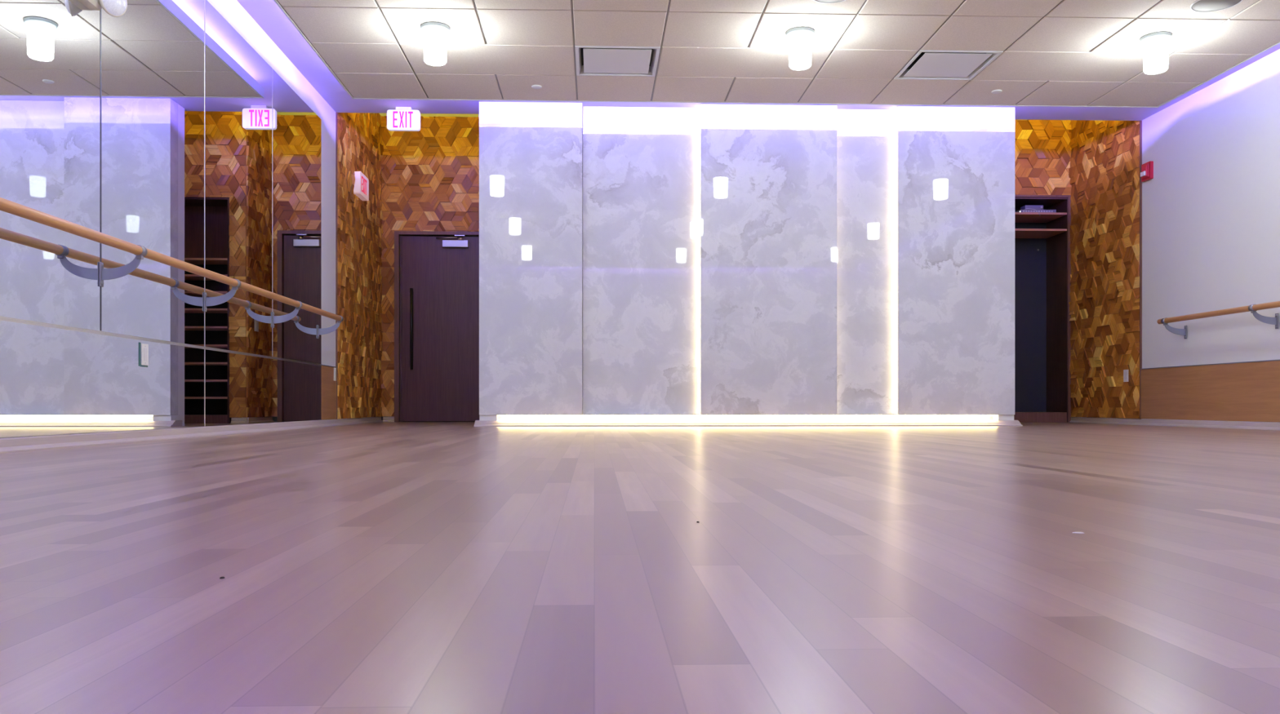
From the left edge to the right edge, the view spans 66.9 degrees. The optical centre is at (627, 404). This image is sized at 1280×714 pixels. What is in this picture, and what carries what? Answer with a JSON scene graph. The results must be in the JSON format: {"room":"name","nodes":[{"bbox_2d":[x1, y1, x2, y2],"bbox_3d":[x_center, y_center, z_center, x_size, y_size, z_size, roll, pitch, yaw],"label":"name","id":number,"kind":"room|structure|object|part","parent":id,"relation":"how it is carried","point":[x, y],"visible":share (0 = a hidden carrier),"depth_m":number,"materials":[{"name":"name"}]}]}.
{"room":"exercise studio","nodes":[
{"label":"exercise studio","id":0,"kind":"room"},
{"bbox_2d":[0,0,383,438],"bbox_3d":[-2.546,-1.485,4.791,0.157,3.350,11.650,0,0,-2],"label":"wall","id":1,"kind":"structure","parent":0,"point":[360,148],"depth_m":9.17,"materials":[{"name":"brown wood"}]},
{"bbox_2d":[0,0,100,331],"bbox_3d":[-2.473,-1.394,3.971,0.006,2.092,1.221,0,0,-2],"label":"wall mirror","id":2,"kind":"object","parent":1,"relation":"attached to","point":[50,50],"visible":1,"depth_m":4.15,"materials":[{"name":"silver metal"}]},
{"bbox_2d":[100,9,101,330],"bbox_3d":[-2.493,-1.395,4.583,0.008,2.090,0.012,0,0,-2],"label":"joint","id":3,"kind":"object","parent":1,"relation":"attached to","point":[100,10],"visible":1,"depth_m":4.58,"materials":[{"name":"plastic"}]},
{"bbox_2d":[0,320,204,437],"bbox_3d":[-2.493,-0.101,4.583,0.006,0.462,2.446,0,0,-2],"label":"wall mirror","id":4,"kind":"object","parent":1,"relation":"attached to","point":[54,381],"visible":1,"depth_m":4.50,"materials":[{"name":"silver metal"}]},
{"bbox_2d":[138,342,148,367],"bbox_3d":[-2.500,-0.258,5.014,0.010,0.125,0.097,0,0,-2],"label":"wall outlet","id":5,"kind":"object","parent":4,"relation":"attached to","point":[144,348],"visible":1,"depth_m":5.00,"materials":[{"name":"white plastic"}]},
{"bbox_3d":[-2.501,-0.260,5.021,0.006,0.111,0.075,0,0,-2],"label":"plate","id":6,"kind":"part","parent":5,"relation":"part of","materials":[{"name":"white plastic"}]},
{"bbox_2d":[143,348,146,361],"bbox_3d":[-2.497,-0.260,5.021,0.005,0.066,0.033,0,0,-2],"label":"socket","id":7,"kind":"object","parent":5,"relation":"attached to","point":[144,349],"depth_m":5.02,"materials":[{"name":"white plastic"}]},
{"bbox_2d":[100,0,204,346],"bbox_3d":[-2.514,-1.394,5.195,0.006,2.092,1.221,0,0,-2],"label":"wall mirror","id":8,"kind":"object","parent":1,"relation":"attached to","point":[153,54],"visible":1,"depth_m":5.16,"materials":[{"name":"silver metal"}]},
{"bbox_2d":[0,315,321,365],"bbox_3d":[-2.493,-0.340,4.603,0.009,0.016,7.370,0,0,-2],"label":"channel","id":9,"kind":"object","parent":1,"relation":"attached to","point":[2,318],"visible":1,"depth_m":4.88,"materials":[{"name":"metal"}]},
{"bbox_2d":[0,197,344,338],"bbox_3d":[-2.382,-0.656,4.439,0.211,0.196,7.636,0,0,-2],"label":"ballet barre","id":10,"kind":"object","parent":1,"relation":"attached to","point":[6,206],"visible":1,"depth_m":4.60,"materials":[{"name":"brown wood"}]},
{"bbox_3d":[-2.484,-0.616,4.581,0.012,0.116,0.032,0,0,-2],"label":"wall plate","id":11,"kind":"part","parent":10,"relation":"part of","materials":[{"name":"grey metal"}]},
{"bbox_3d":[-2.526,-0.616,5.804,0.012,0.116,0.032,0,0,-2],"label":"wall plate","id":12,"kind":"part","parent":10,"relation":"part of","materials":[{"name":"grey metal"}]},
{"bbox_3d":[-2.567,-0.616,7.032,0.012,0.116,0.032,0,0,-2],"label":"wall plate","id":13,"kind":"part","parent":10,"relation":"part of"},
{"bbox_2d":[0,417,382,453],"bbox_3d":[-2.487,0.161,4.778,0.034,0.058,11.620,0,0,-2],"label":"baseboard","id":14,"kind":"structure","parent":1,"relation":"attached to","point":[8,445],"depth_m":5.04,"materials":[{"name":"paint"}]},
{"bbox_2d":[204,0,205,426],"bbox_3d":[-2.535,-1.155,5.807,0.008,2.569,0.012,0,0,-2],"label":"joint","id":15,"kind":"object","parent":1,"relation":"attached to","point":[204,0],"visible":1,"depth_m":5.81,"materials":[{"name":"metal"}]},
{"bbox_2d":[205,0,272,356],"bbox_3d":[-2.556,-1.394,6.419,0.006,2.092,1.221,0,0,-2],"label":"wall mirror","id":16,"kind":"object","parent":1,"relation":"attached to","point":[239,81],"visible":1,"depth_m":6.35,"materials":[{"name":"silver metal"}]},
{"bbox_2d":[205,349,321,426],"bbox_3d":[-2.577,-0.101,7.046,0.006,0.462,2.476,0,0,-2],"label":"wall mirror","id":17,"kind":"object","parent":1,"relation":"attached to","point":[241,389],"visible":1,"depth_m":6.73,"materials":[{"name":"silver metal"}]},
{"bbox_2d":[272,69,321,364],"bbox_3d":[-2.598,-1.394,7.659,0.006,2.092,1.251,0,0,-2],"label":"wall mirror","id":18,"kind":"object","parent":1,"relation":"attached to","point":[296,128],"visible":1,"depth_m":7.56,"materials":[{"name":"silver metal"}]},
{"bbox_2d":[321,365,336,419],"bbox_3d":[-2.629,-0.103,8.536,0.006,0.466,0.475,0,0,-2],"label":"wainscoting","id":19,"kind":"structure","parent":1,"relation":"attached to","point":[328,384],"depth_m":8.52,"materials":[{"name":"brown wood"}]},
{"bbox_2d":[333,368,336,381],"bbox_3d":[-2.627,-0.274,8.713,0.009,0.117,0.065,0,0,-2],"label":"wall outlet","id":20,"kind":"object","parent":1,"relation":"attached to","point":[335,369],"visible":1,"depth_m":8.70,"materials":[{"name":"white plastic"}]},
{"bbox_2d":[353,171,368,200],"bbox_3d":[-2.622,-2.155,9.556,0.066,0.220,0.360,0,0,-2],"label":"exit sign","id":21,"kind":"object","parent":1,"relation":"attached to","point":[361,188],"visible":1,"depth_m":9.45,"materials":[{"name":"white plastic"}]},
{"bbox_2d":[380,115,479,416],"bbox_3d":[-2.103,-1.515,10.646,1.200,3.290,0.097,0,0,-2],"label":"wall","id":22,"kind":"structure","parent":0,"point":[429,177],"depth_m":10.62,"materials":[{"name":"brown wood"}]},
{"bbox_2d":[382,417,394,422],"bbox_3d":[-2.611,0.161,10.600,0.123,0.058,0.034,0,0,-2],"label":"baseboard","id":23,"kind":"structure","parent":22,"relation":"attached to","point":[384,419],"depth_m":10.60,"materials":[{"name":"grey"}]},
{"bbox_2d":[394,231,479,422],"bbox_3d":[-2.065,-0.855,10.662,0.972,2.090,0.138,0,0,-2],"label":"door","id":24,"kind":"structure","parent":22,"relation":"in","point":[437,273],"depth_m":10.67,"materials":[{"name":"brown wood"}]},
{"bbox_3d":[-2.362,-0.830,10.611,0.031,0.890,0.031,0,0,-2],"label":"pull handle","id":25,"kind":"part","parent":24,"relation":"part of","materials":[{"name":"black metal"}]},
{"bbox_3d":[-1.941,-1.834,10.630,0.316,0.054,0.066,0,0,-2],"label":"closer arm","id":26,"kind":"part","parent":24,"relation":"part of","materials":[{"name":"metal"}]},
{"bbox_2d":[0,422,1279,713],"bbox_3d":[1.210,0.240,5.019,7.640,0.100,12.050,0,0,-2],"label":"floor","id":27,"kind":"structure","parent":0,"point":[382,567],"depth_m":1.12,"materials":[{"name":"brown wood"}]},
{"bbox_2d":[1013,195,1071,422],"bbox_3d":[4.260,-1.024,10.585,0.936,2.428,0.512,0,0,-2],"label":"tall cabinet","id":28,"kind":"object","parent":27,"relation":"on","point":[1042,254],"visible":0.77,"depth_m":10.78,"materials":[{"name":"brown wood"}]},
{"bbox_3d":[4.248,-1.057,10.831,0.876,2.278,0.020,0,0,-2],"label":"panel","id":29,"kind":"part","parent":28,"relation":"part of","materials":[{"name":"wood"}]},
{"bbox_2d":[1015,208,1056,212],"bbox_3d":[4.354,-2.075,10.267,0.431,0.038,0.130,0,0,-2],"label":"switch","id":30,"kind":"object","parent":28,"relation":"on","point":[1020,210],"visible":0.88,"depth_m":10.28,"materials":[{"name":"grey plastic"}]},
{"bbox_2d":[1020,204,1043,209],"bbox_3d":[4.370,-2.119,10.463,0.200,0.050,0.123,0,0,-2],"label":"router","id":31,"kind":"object","parent":30,"relation":"on","point":[1031,206],"visible":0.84,"depth_m":10.40,"materials":[{"name":"grey plastic"}]},
{"bbox_3d":[4.256,-2.209,10.590,0.876,0.026,0.502,0,0,-2],"label":"panel","id":32,"kind":"part","parent":28,"relation":"part of","materials":[{"name":"brown wood"}]},
{"bbox_2d":[1014,228,1066,238],"bbox_3d":[4.256,-1.870,10.584,0.876,0.022,0.474,0,0,-2],"label":"shelf","id":33,"kind":"object","parent":28,"relation":"attached to","point":[1019,233],"depth_m":10.49,"materials":[{"name":"brown wood"}]},
{"bbox_2d":[1014,212,1066,222],"bbox_3d":[4.256,-2.045,10.584,0.876,0.022,0.474,0,0,-2],"label":"shelf","id":34,"kind":"object","parent":28,"relation":"attached to","point":[1020,217],"depth_m":10.48,"materials":[{"name":"brown wood"}]},
{"bbox_3d":[4.267,-2.228,10.334,0.933,0.020,0.010,0,0,-2],"label":"head trim","id":35,"kind":"part","parent":28,"relation":"part of","materials":[{"name":"brown wood"}]},
{"bbox_3d":[4.707,-1.016,10.605,0.026,2.412,0.502,0,0,-2],"label":"panel","id":36,"kind":"part","parent":28,"relation":"part of","materials":[{"name":"brown wood"}]},
{"bbox_3d":[4.723,-1.016,10.350,0.028,2.412,0.010,0,0,-2],"label":"jamb trim","id":37,"kind":"part","parent":28,"relation":"part of","materials":[{"name":"brown wood"}]},
{"bbox_2d":[337,112,1124,420],"bbox_3d":[1.051,-1.660,9.691,7.680,3.700,2.500,0,0,-2],"label":"wall","id":38,"kind":"structure","parent":0,"point":[380,113],"depth_m":10.79,"materials":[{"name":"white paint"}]},
{"bbox_2d":[335,111,337,419],"bbox_3d":[-2.644,-1.255,8.781,0.032,2.790,0.016,0,0,-2],"label":"trim","id":39,"kind":"structure","parent":38,"relation":"attached to","point":[335,112],"depth_m":8.77,"materials":[{"name":"brown wood"}]},
{"bbox_2d":[1139,120,1142,419],"bbox_3d":[4.798,-1.255,9.036,0.034,2.790,0.018,0,0,-2],"label":"trim","id":40,"kind":"structure","parent":38,"relation":"attached to","point":[1140,121],"depth_m":9.03,"materials":[{"name":"brown wood"}]},
{"bbox_2d":[479,413,1013,421],"bbox_3d":[1.073,-1.230,8.694,4.745,2.840,0.296,0,0,-2],"label":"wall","id":41,"kind":"structure","parent":0,"point":[999,417],"depth_m":8.69,"materials":[{"name":"white paint"}]},
{"bbox_2d":[479,102,582,415],"bbox_3d":[-0.847,-1.279,8.555,0.902,2.738,0.158,0,0,-2],"label":"panel","id":42,"kind":"object","parent":41,"relation":"attached to","point":[531,153],"visible":1,"depth_m":8.47,"materials":[{"name":"white paint"}]},
{"bbox_2d":[582,106,697,413],"bbox_3d":[0.122,-1.282,8.638,1.036,2.732,0.058,0,0,-2],"label":"panel","id":43,"kind":"object","parent":41,"relation":"attached to","point":[640,164],"visible":0.9,"depth_m":8.61,"materials":[{"name":"white paint"}]},
{"bbox_2d":[697,106,699,413],"bbox_3d":[0.636,-1.282,8.599,0.011,2.728,0.032,0,0,-2],"label":"led strip","id":44,"kind":"object","parent":41,"relation":"attached to","point":[699,106],"visible":1,"depth_m":8.58,"materials":[{"name":"white plastic"}]},
{"bbox_2d":[498,414,996,416],"bbox_3d":[1.085,0.097,8.584,4.424,0.010,0.025,0,0,-2],"label":"led strip","id":45,"kind":"object","parent":41,"relation":"attached to","point":[904,415],"visible":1,"depth_m":8.59,"materials":[{"name":"white plastic"}]},
{"bbox_2d":[474,420,1022,426],"bbox_3d":[1.077,0.164,8.584,4.819,0.052,0.235,0,0,-2],"label":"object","id":46,"kind":"structure","parent":41,"relation":"attached to","point":[499,423],"depth_m":8.52,"materials":[{"name":"paint"}]},
{"bbox_2d":[699,103,836,414],"bbox_3d":[1.248,-1.279,8.627,1.211,2.738,0.158,0,0,-2],"label":"panel","id":47,"kind":"object","parent":41,"relation":"attached to","point":[768,172],"visible":0.93,"depth_m":8.55,"materials":[{"name":"white paint"}]},
{"bbox_2d":[836,108,893,413],"bbox_3d":[2.125,-1.282,8.706,0.543,2.732,0.058,0,0,-2],"label":"panel","id":48,"kind":"object","parent":41,"relation":"attached to","point":[864,137],"visible":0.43,"depth_m":8.68,"materials":[{"name":"white paint"}]},
{"bbox_2d":[893,108,896,413],"bbox_3d":[2.393,-1.282,8.659,0.011,2.728,0.032,0,0,-2],"label":"led strip","id":49,"kind":"object","parent":41,"relation":"attached to","point":[895,109],"visible":1,"depth_m":8.64,"materials":[{"name":"white plastic"}]},
{"bbox_2d":[896,106,1014,414],"bbox_3d":[2.924,-1.279,8.684,1.049,2.738,0.158,0,0,-2],"label":"panel","id":50,"kind":"object","parent":41,"relation":"attached to","point":[955,166],"visible":0.92,"depth_m":8.61,"materials":[{"name":"white paint"}]},
{"bbox_2d":[236,0,1279,120],"bbox_3d":[1.246,-2.710,3.955,7.680,0.120,9.920,0,0,-2],"label":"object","id":51,"kind":"structure","parent":0,"point":[267,14],"depth_m":8.52,"materials":[{"name":"paint"}]},
{"bbox_2d":[386,106,420,131],"bbox_3d":[-1.993,-2.549,8.642,0.288,0.202,0.060,0,0,-2],"label":"exit sign","id":52,"kind":"object","parent":51,"relation":"hanging from","point":[401,118],"visible":1,"depth_m":8.62,"materials":[{"name":"white plastic"}]},
{"bbox_2d":[277,0,1279,106],"bbox_3d":[1.253,-2.511,3.764,6.712,0.022,8.536,0,0,-2],"label":"ceiling","id":53,"kind":"structure","parent":0,"point":[1055,52],"depth_m":6.73,"materials":[{"name":"tile"}]},
{"bbox_2d":[420,21,449,66],"bbox_3d":[-1.271,-2.381,6.415,0.194,0.238,0.194,0,0,-2],"label":"ceiling lamp","id":54,"kind":"object","parent":53,"relation":"attached to","point":[435,33],"visible":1,"depth_m":6.35,"materials":[{"name":"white glass"}]},
{"bbox_2d":[531,84,542,88],"bbox_3d":[-0.711,-2.497,7.610,0.080,0.010,0.080,0,0,-2],"label":"sprinkler cover","id":55,"kind":"object","parent":53,"relation":"attached to","point":[535,86],"visible":1,"depth_m":7.59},
{"bbox_2d":[574,44,660,76],"bbox_3d":[-0.076,-2.559,7.064,0.598,0.122,0.598,0,0,-2],"label":"ceiling vent","id":56,"kind":"object","parent":53,"relation":"in","point":[590,60],"visible":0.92,"depth_m":7.06,"materials":[{"name":"metal"}]},
{"bbox_2d":[273,0,1279,107],"bbox_3d":[1.253,-2.574,3.764,6.716,0.153,8.540,0,0,-2],"label":"cove","id":57,"kind":"object","parent":53,"relation":"attached to","point":[277,3],"visible":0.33,"depth_m":7.96,"materials":[{"name":"white paint"}]},
{"bbox_2d":[785,26,814,70],"bbox_3d":[1.160,-2.381,6.498,0.194,0.238,0.194,0,0,-2],"label":"ceiling lamp","id":58,"kind":"object","parent":53,"relation":"attached to","point":[800,38],"visible":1,"depth_m":6.43,"materials":[{"name":"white glass"}]},
{"bbox_2d":[813,0,846,3],"bbox_3d":[1.251,-2.498,5.881,0.288,0.004,0.288,0,0,-2],"label":"ceiling speaker","id":59,"kind":"object","parent":53,"relation":"attached to","point":[818,1],"visible":1,"depth_m":6.00},
{"bbox_2d":[815,0,844,2],"bbox_3d":[1.251,-2.499,5.881,0.270,0.002,0.270,0,0,-2],"label":"grille","id":60,"kind":"object","parent":59,"relation":"attached to","point":[819,1],"depth_m":6.00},
{"bbox_2d":[893,49,1003,79],"bbox_3d":[2.354,-2.559,7.147,0.598,0.122,0.598,0,0,-2],"label":"ceiling vent","id":61,"kind":"object","parent":53,"relation":"in","point":[926,64],"visible":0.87,"depth_m":7.13,"materials":[{"name":"metal"}]},
{"bbox_2d":[991,89,1002,93],"bbox_3d":[2.946,-2.497,7.725,0.080,0.010,0.080,0,0,-2],"label":"sprinkler cover","id":62,"kind":"object","parent":53,"relation":"attached to","point":[994,91],"visible":1,"depth_m":7.71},
{"bbox_2d":[1139,31,1172,74],"bbox_3d":[3.590,-2.381,6.581,0.194,0.238,0.194,0,0,-2],"label":"ceiling lamp","id":63,"kind":"object","parent":53,"relation":"attached to","point":[1155,45],"visible":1,"depth_m":6.52,"materials":[{"name":"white glass"}]},
{"bbox_2d":[1190,0,1242,12],"bbox_3d":[3.662,-2.498,6.018,0.288,0.004,0.288,0,0,-2],"label":"ceiling speaker","id":64,"kind":"object","parent":53,"relation":"attached to","point":[1200,6],"visible":1,"depth_m":6.06},
{"bbox_2d":[1014,119,1071,195],"bbox_3d":[3.950,-1.515,10.353,1.600,3.290,0.096,0,0,-2],"label":"wall","id":65,"kind":"structure","parent":0,"point":[1042,153],"depth_m":10.34,"materials":[{"name":"brown wood"}]},
{"bbox_2d":[1068,48,1279,422],"bbox_3d":[4.981,-1.485,4.797,0.157,3.350,11.150,0,0,-2],"label":"wall","id":66,"kind":"structure","parent":0,"point":[1211,205],"depth_m":8.49,"materials":[{"name":"white paint"}]},
{"bbox_2d":[1123,369,1128,382],"bbox_3d":[4.763,-0.277,9.257,0.009,0.117,0.080,0,0,-2],"label":"wall outlet","id":67,"kind":"object","parent":66,"relation":"attached to","point":[1125,371],"visible":1,"depth_m":9.25,"materials":[{"name":"white plastic"}]},
{"bbox_2d":[1140,160,1153,182],"bbox_3d":[4.767,-2.146,8.915,0.064,0.160,0.145,0,0,-2],"label":"fire alarm","id":68,"kind":"object","parent":66,"relation":"attached to","point":[1147,169],"visible":1,"depth_m":8.88,"materials":[{"name":"red plastic"}]},
{"bbox_2d":[1069,417,1279,430],"bbox_3d":[4.923,0.161,4.780,0.034,0.058,11.120,0,0,-2],"label":"baseboard","id":69,"kind":"structure","parent":66,"relation":"attached to","point":[1175,423],"depth_m":8.34,"materials":[{"name":"paint"}]},
{"bbox_2d":[1140,360,1279,369],"bbox_3d":[4.957,-0.332,4.125,0.012,0.008,9.808,0,0,-2],"label":"trim","id":70,"kind":"structure","parent":66,"relation":"attached to","point":[1268,360],"depth_m":7.96,"materials":[{"name":"brown wood"}]},
{"bbox_2d":[1141,360,1279,422],"bbox_3d":[4.957,-0.099,4.125,0.010,0.458,9.808,0,0,-2],"label":"wainscoting","id":71,"kind":"structure","parent":66,"relation":"attached to","point":[1248,391],"depth_m":7.97,"materials":[{"name":"brown wood"}]},
{"bbox_2d":[1156,301,1279,339],"bbox_3d":[4.834,-0.657,4.648,0.210,0.182,7.562,0,0,-2],"label":"ballet barre","id":72,"kind":"object","parent":66,"relation":"attached to","point":[1252,308],"visible":1,"depth_m":7.51,"materials":[{"name":"brown wood"}]},
{"bbox_3d":[4.805,-0.624,8.343,0.012,0.116,0.032,0,0,-2],"label":"wall plate","id":73,"kind":"part","parent":72,"relation":"part of","materials":[{"name":"grey metal"}]},
{"bbox_3d":[4.755,-0.722,4.646,0.045,0.045,7.562,0,0,-2],"label":"rail","id":74,"kind":"part","parent":72,"relation":"part of","materials":[{"name":"brown wood"}]},
{"bbox_3d":[4.843,-0.624,7.229,0.012,0.116,0.032,0,0,-2],"label":"wall plate","id":75,"kind":"part","parent":72,"relation":"part of","materials":[{"name":"grey metal"}]}
]}

